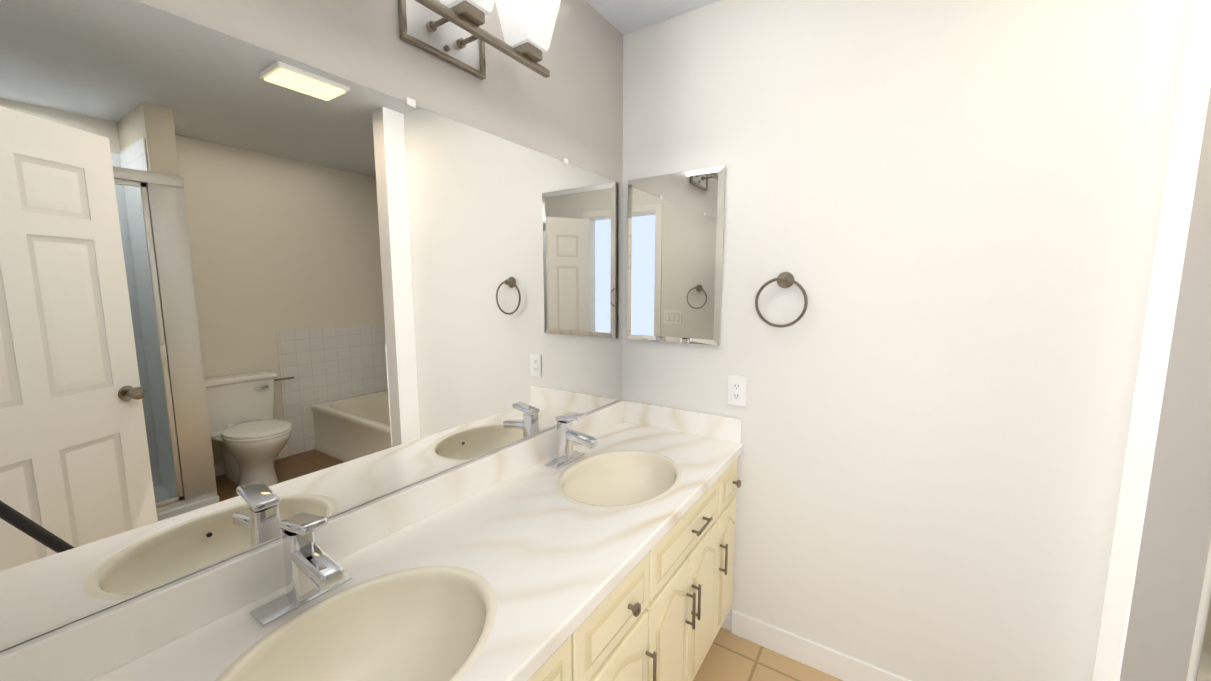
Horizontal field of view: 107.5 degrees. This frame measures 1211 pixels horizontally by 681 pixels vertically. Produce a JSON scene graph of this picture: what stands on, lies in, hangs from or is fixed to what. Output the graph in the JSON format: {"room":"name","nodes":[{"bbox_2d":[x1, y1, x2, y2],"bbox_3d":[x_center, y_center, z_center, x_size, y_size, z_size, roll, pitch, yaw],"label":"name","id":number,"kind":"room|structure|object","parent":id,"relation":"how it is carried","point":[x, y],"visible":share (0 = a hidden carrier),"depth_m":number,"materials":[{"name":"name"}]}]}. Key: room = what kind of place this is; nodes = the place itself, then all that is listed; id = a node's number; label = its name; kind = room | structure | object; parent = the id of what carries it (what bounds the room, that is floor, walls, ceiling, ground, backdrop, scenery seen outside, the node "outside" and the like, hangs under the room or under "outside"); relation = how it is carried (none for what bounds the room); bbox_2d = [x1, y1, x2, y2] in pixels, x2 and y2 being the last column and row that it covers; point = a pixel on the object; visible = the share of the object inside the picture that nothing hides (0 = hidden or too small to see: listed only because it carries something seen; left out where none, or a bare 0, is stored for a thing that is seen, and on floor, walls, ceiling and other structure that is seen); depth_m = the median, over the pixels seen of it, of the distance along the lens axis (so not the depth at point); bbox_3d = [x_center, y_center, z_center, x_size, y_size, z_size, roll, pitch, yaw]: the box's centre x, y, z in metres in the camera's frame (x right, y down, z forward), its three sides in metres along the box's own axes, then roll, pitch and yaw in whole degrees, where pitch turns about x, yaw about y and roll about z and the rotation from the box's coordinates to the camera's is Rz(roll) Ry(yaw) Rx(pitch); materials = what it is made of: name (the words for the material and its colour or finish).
{"room":"bathroom","nodes":[
{"label":"bathroom","id":0,"kind":"room"},
{"bbox_2d":[0,0,622,651],"bbox_3d":[-1.018,0.142,0.403,0.109,2.440,4.048,4,8,33],"label":"wall","id":1,"kind":"structure","parent":0,"point":[252,296],"depth_m":0.85,"materials":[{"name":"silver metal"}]},
{"bbox_2d":[398,0,560,79],"bbox_3d":[-0.343,-0.842,1.083,0.169,0.257,0.600,4,8,33],"label":"sconce","id":2,"kind":"object","parent":1,"relation":"attached to","point":[452,32],"visible":0.98,"depth_m":1.17,"materials":[{"name":"silver metal"}]},
{"bbox_2d":[585,0,719,34],"bbox_3d":[0.688,-1.026,-0.313,3.790,0.050,4.960,4,8,33],"label":"ceiling","id":3,"kind":"structure","parent":0,"point":[623,17],"depth_m":1.67,"materials":[{"name":"paint"}]},
{"bbox_2d":[693,627,841,680],"bbox_3d":[0.688,1.447,-0.015,3.790,0.050,4.960,4,8,33],"label":"floor","id":4,"kind":"structure","parent":0,"point":[730,656],"depth_m":1.67,"materials":[{"name":"tile"}]},
{"bbox_2d":[0,400,742,680],"bbox_3d":[-0.187,0.786,1.147,0.572,0.984,1.826,4,8,33],"label":"bathroom vanity","id":5,"kind":"object","parent":4,"relation":"on","point":[597,545],"visible":1,"depth_m":0.95,"materials":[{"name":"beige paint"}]},
{"bbox_2d":[250,512,351,626],"bbox_3d":[-0.547,0.416,0.831,0.157,0.174,0.156,4,8,33],"label":"faucet","id":6,"kind":"object","parent":5,"relation":"on","point":[316,583],"depth_m":0.83,"materials":[{"name":"silver metal"}]},
{"bbox_2d":[545,413,597,468],"bbox_3d":[-0.098,0.334,1.512,0.157,0.174,0.156,4,8,33],"label":"faucet","id":7,"kind":"object","parent":5,"relation":"on","point":[567,457],"depth_m":1.52,"materials":[{"name":"silver metal"}]},
{"bbox_2d":[1197,601,1210,680],"bbox_3d":[2.336,1.081,1.136,1.508,0.400,0.749,4,8,33],"label":"bathtub","id":8,"kind":"object","parent":4,"relation":"on","point":[1204,671],"visible":0.02,"depth_m":1.22,"materials":[{"name":"beige ceramic"}]},
{"bbox_2d":[622,0,1191,680],"bbox_3d":[0.749,-0.001,1.597,1.550,2.440,0.100,4,8,33],"label":"wall","id":9,"kind":"structure","parent":0,"point":[946,214],"depth_m":1.38,"materials":[{"name":"paint"}]},
{"bbox_2d":[627,166,725,345],"bbox_3d":[0.270,-0.327,1.800,0.413,0.672,0.018,4,8,33],"label":"medicine cabinet mirror","id":10,"kind":"object","parent":9,"relation":"attached to","point":[675,253],"visible":1,"depth_m":1.78,"materials":[{"name":"silver metal"}]},
{"bbox_2d":[727,375,746,406],"bbox_3d":[0.506,0.194,1.713,0.072,0.116,0.009,4,8,33],"label":"outlet","id":11,"kind":"object","parent":9,"relation":"attached to","point":[737,388],"visible":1,"depth_m":1.71,"materials":[{"name":"white plastic"}]},
{"bbox_2d":[755,272,807,327],"bbox_3d":[0.623,-0.144,1.572,0.176,0.196,0.048,4,8,33],"label":"towel ring","id":12,"kind":"object","parent":9,"relation":"attached to","point":[784,279],"visible":0.96,"depth_m":1.56,"materials":[{"name":"silver metal"}]},
{"bbox_2d":[731,610,911,680],"bbox_3d":[0.941,1.183,1.544,1.015,0.100,0.015,4,8,33],"label":"baseboard","id":13,"kind":"structure","parent":9,"relation":"attached to","point":[829,661],"depth_m":1.65,"materials":[{"name":"white paint"}]},
{"bbox_2d":[1120,87,1210,680],"bbox_3d":[1.603,0.024,1.389,0.110,2.440,0.940,4,8,33],"label":"wall","id":14,"kind":"structure","parent":0,"point":[1172,561],"depth_m":1.03,"materials":[{"name":"paint"}]},
{"bbox_2d":[1093,0,1210,680],"bbox_3d":[1.332,0.011,1.077,0.005,2.339,0.129,4,8,33],"label":"trim","id":15,"kind":"structure","parent":14,"relation":"attached to","point":[1186,143],"depth_m":1.07,"materials":[{"name":"white paint"}]},
{"bbox_2d":[1186,540,1210,680],"bbox_3d":[1.395,0.760,1.054,0.017,1.058,0.017,4,8,33],"label":"trim","id":16,"kind":"structure","parent":14,"relation":"attached to","point":[1199,633],"depth_m":1.04,"materials":[{"name":"white paint"}]}
]}

